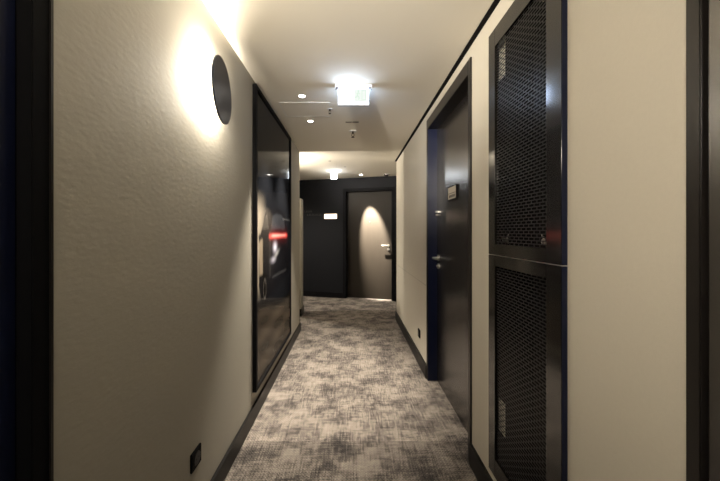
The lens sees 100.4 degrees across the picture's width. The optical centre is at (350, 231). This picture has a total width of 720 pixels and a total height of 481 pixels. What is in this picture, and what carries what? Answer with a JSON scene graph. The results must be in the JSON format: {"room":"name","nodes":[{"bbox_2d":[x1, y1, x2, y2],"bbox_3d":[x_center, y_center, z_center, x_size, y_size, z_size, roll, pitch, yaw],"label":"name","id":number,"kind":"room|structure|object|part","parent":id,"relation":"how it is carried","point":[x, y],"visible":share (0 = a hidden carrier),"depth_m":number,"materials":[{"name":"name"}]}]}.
{"room":"hotel corridor","nodes":[
{"label":"hotel corridor","id":0,"kind":"room"},
{"bbox_2d":[54,0,299,480],"bbox_3d":[-0.800,0.125,1.210,0.220,2.400,5.620,0,0,0],"label":"wall","id":1,"kind":"structure","parent":0,"point":[153,191],"depth_m":1.03,"materials":[{"name":"beige paint"}]},
{"bbox_2d":[0,0,53,480],"bbox_3d":[-0.739,0.163,0.163,0.182,2.325,1.046,0,0,0],"label":"door","id":2,"kind":"structure","parent":1,"relation":"in","point":[26,26],"depth_m":0.64,"materials":[{"name":"black"}]},
{"bbox_3d":[-0.755,0.163,0.163,0.150,2.325,1.046,0,0,0],"label":"frame","id":3,"kind":"part","parent":2,"relation":"part of","materials":[{"name":"black wood"}]},
{"bbox_2d":[190,443,200,473],"bbox_3d":[-0.683,0.998,1.325,0.014,0.082,0.082,0,0,0],"label":"wall socket","id":4,"kind":"object","parent":1,"relation":"attached to","point":[195,457],"visible":1,"depth_m":1.31,"materials":[{"name":"black plastic"}]},
{"bbox_2d":[211,55,231,124],"bbox_3d":[-0.667,-0.715,1.522,0.038,0.320,0.320,0,0,-8],"label":"wall lamp","id":5,"kind":"object","parent":1,"relation":"attached to","point":[221,89],"visible":1,"depth_m":1.49,"materials":[{"name":"black metal"}]},
{"bbox_2d":[210,323,300,480],"bbox_3d":[-0.792,1.272,2.361,0.236,0.107,3.350,0,0,0],"label":"baseboard","id":6,"kind":"structure","parent":1,"relation":"attached to","point":[225,465],"depth_m":2.01,"materials":[{"name":"black"}]},
{"bbox_2d":[252,84,290,392],"bbox_3d":[-0.676,0.043,2.715,0.028,2.165,1.230,0,0,0],"label":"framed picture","id":7,"kind":"object","parent":1,"relation":"attached to","point":[271,142],"visible":1,"depth_m":2.45,"materials":[{"name":"black glass"}]},
{"bbox_2d":[300,198,302,308],"bbox_3d":[-0.873,0.395,4.865,0.155,1.860,0.230,0,0,0],"label":"wall","id":8,"kind":"structure","parent":0,"point":[301,200],"depth_m":4.82,"materials":[{"name":"beige paint"}]},
{"bbox_2d":[300,305,303,315],"bbox_3d":[-0.872,1.272,4.865,0.186,0.107,0.262,0,0,0],"label":"baseboard","id":9,"kind":"structure","parent":8,"relation":"attached to","point":[302,308],"depth_m":4.82,"materials":[{"name":"black"}]},
{"bbox_2d":[202,0,493,179],"bbox_3d":[-0.900,-1.125,2.600,5.000,0.100,8.600,0,0,0],"label":"ceiling","id":10,"kind":"structure","parent":0,"point":[406,49],"depth_m":1.88,"materials":[{"name":"white paint"}]},
{"bbox_2d":[279,102,330,115],"bbox_3d":[-0.390,-1.074,2.635,0.420,0.002,0.300,0,0,0],"label":"access panel","id":11,"kind":"object","parent":10,"relation":"attached to","point":[289,108],"visible":1,"depth_m":2.61,"materials":[{"name":"white plastic"}]},
{"bbox_2d":[331,171,336,178],"bbox_3d":[-0.300,-1.008,5.300,0.120,0.135,0.060,0,0,0],"label":"emergency light","id":12,"kind":"object","parent":10,"relation":"attached to","point":[333,173],"visible":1,"depth_m":5.28,"materials":[{"name":"white plastic"}]},
{"bbox_2d":[335,84,371,105],"bbox_3d":[0.018,-1.000,2.200,0.270,0.150,0.036,0,0,0],"label":"exit sign","id":13,"kind":"object","parent":10,"relation":"attached to","point":[348,94],"visible":1,"depth_m":2.19,"materials":[{"name":"white plastic"}]},
{"bbox_3d":[0.018,-0.998,2.200,0.216,0.116,0.016,0,0,0],"label":"light panel","id":14,"kind":"part","parent":13,"relation":"part of","materials":[{"name":"white plastic"}]},
{"bbox_2d":[300,176,395,295],"bbox_3d":[-1.003,0.125,6.355,4.670,2.400,0.251,0,0,15],"label":"wall","id":15,"kind":"structure","parent":0,"point":[322,239],"depth_m":6.09,"materials":[{"name":"black paint"}]},
{"bbox_2d":[324,213,337,219],"bbox_3d":[-0.410,-0.315,6.060,0.290,0.124,0.021,0,0,15],"label":"room sign","id":16,"kind":"object","parent":15,"relation":"attached to","point":[327,216],"visible":1,"depth_m":6.05,"materials":[{"name":"white plastic"}]},
{"bbox_2d":[303,291,395,300],"bbox_3d":[-1.070,1.272,6.235,4.500,0.107,0.016,0,0,15],"label":"baseboard","id":17,"kind":"structure","parent":15,"relation":"attached to","point":[305,293],"depth_m":6.09,"materials":[{"name":"black"}]},
{"bbox_2d":[343,187,394,300],"bbox_3d":[0.360,0.230,5.947,1.038,2.190,0.172,0,0,15],"label":"door","id":18,"kind":"structure","parent":15,"relation":"in","point":[368,213],"depth_m":5.97,"materials":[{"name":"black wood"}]},
{"bbox_2d":[225,296,476,480],"bbox_3d":[-0.900,1.375,2.600,5.000,0.100,8.600,0,0,0],"label":"floor","id":19,"kind":"structure","parent":0,"point":[350,400],"depth_m":2.19,"materials":[{"name":"carpet"}]},
{"bbox_2d":[396,0,685,480],"bbox_3d":[0.800,0.125,1.475,0.220,2.400,6.150,0,0,0],"label":"wall","id":20,"kind":"structure","parent":0,"point":[626,59],"depth_m":0.80,"materials":[{"name":"paint"}]},
{"bbox_2d":[395,311,492,480],"bbox_3d":[0.792,1.266,2.590,0.236,0.119,3.952,0,0,0],"label":"baseboard","id":21,"kind":"structure","parent":20,"relation":"attached to","point":[476,464],"depth_m":1.71,"materials":[{"name":"black"}]},
{"bbox_2d":[395,0,499,161],"bbox_3d":[0.677,-1.073,1.475,0.027,0.007,6.150,0,0,0],"label":"trim","id":22,"kind":"structure","parent":20,"relation":"attached to","point":[493,6],"depth_m":1.87,"materials":[{"name":"black wood"}]},
{"bbox_2d":[426,57,471,460],"bbox_3d":[0.748,0.163,2.208,0.135,2.325,0.995,0,0,0],"label":"door","id":23,"kind":"structure","parent":20,"relation":"in","point":[449,126],"depth_m":2.26,"materials":[{"name":"black wood"}]},
{"bbox_3d":[0.753,-0.292,2.241,0.001,0.089,0.166,0,0,0],"label":"plate","id":24,"kind":"part","parent":23,"relation":"part of","materials":[{"name":"beige"}]},
{"bbox_3d":[0.759,-0.292,2.241,0.012,0.105,0.180,0,0,0],"label":"number plate","id":25,"kind":"part","parent":23,"relation":"part of","materials":[{"name":"black"}]},
{"bbox_2d":[489,0,566,480],"bbox_3d":[0.780,0.098,1.208,0.220,2.095,0.509,0,0,0],"label":"door","id":26,"kind":"structure","parent":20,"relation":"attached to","point":[528,105],"depth_m":1.27,"materials":[{"name":"black metal"}]},
{"bbox_2d":[499,40,504,80],"bbox_3d":[0.711,-0.807,1.414,0.002,0.165,0.058,0,0,0],"label":"paper label","id":27,"kind":"object","parent":26,"relation":"attached to","point":[504,40],"visible":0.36,"depth_m":1.42,"materials":[{"name":"beige"}]},
{"bbox_2d":[499,398,504,436],"bbox_3d":[0.711,0.873,1.414,0.002,0.155,0.058,0,0,0],"label":"paper label","id":28,"kind":"object","parent":26,"relation":"attached to","point":[499,398],"visible":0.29,"depth_m":1.42,"materials":[{"name":"beige"}]},
{"bbox_3d":[0.681,0.609,1.213,0.002,0.905,0.371,0,0,0],"label":"panel","id":29,"kind":"part","parent":26,"relation":"part of","materials":[{"name":"black metal"}]},
{"bbox_3d":[0.681,-0.404,1.213,0.002,0.926,0.371,0,0,0],"label":"panel","id":30,"kind":"part","parent":26,"relation":"part of","materials":[{"name":"black metal"}]},
{"bbox_3d":[0.679,-0.422,1.208,0.019,1.057,0.507,0,0,0],"label":"cabinet door","id":31,"kind":"part","parent":26,"relation":"part of","materials":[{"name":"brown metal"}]},
{"bbox_3d":[0.679,0.108,1.208,0.018,0.002,0.506,0,0,0],"label":"door gap trim","id":32,"kind":"part","parent":26,"relation":"part of","materials":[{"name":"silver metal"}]},
{"bbox_3d":[0.679,0.627,1.208,0.019,1.036,0.507,0,0,0],"label":"cabinet door","id":33,"kind":"part","parent":26,"relation":"part of","materials":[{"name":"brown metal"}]},
{"bbox_2d":[686,0,719,480],"bbox_3d":[0.729,0.163,0.097,0.202,2.325,1.034,0,0,0],"label":"door","id":34,"kind":"structure","parent":20,"relation":"in","point":[702,16],"depth_m":0.59,"materials":[{"name":"black wood"}]},
{"bbox_3d":[0.757,0.163,0.097,0.146,2.325,1.034,0,0,0],"label":"frame","id":35,"kind":"part","parent":34,"relation":"part of","materials":[{"name":"black wood"}]}
]}

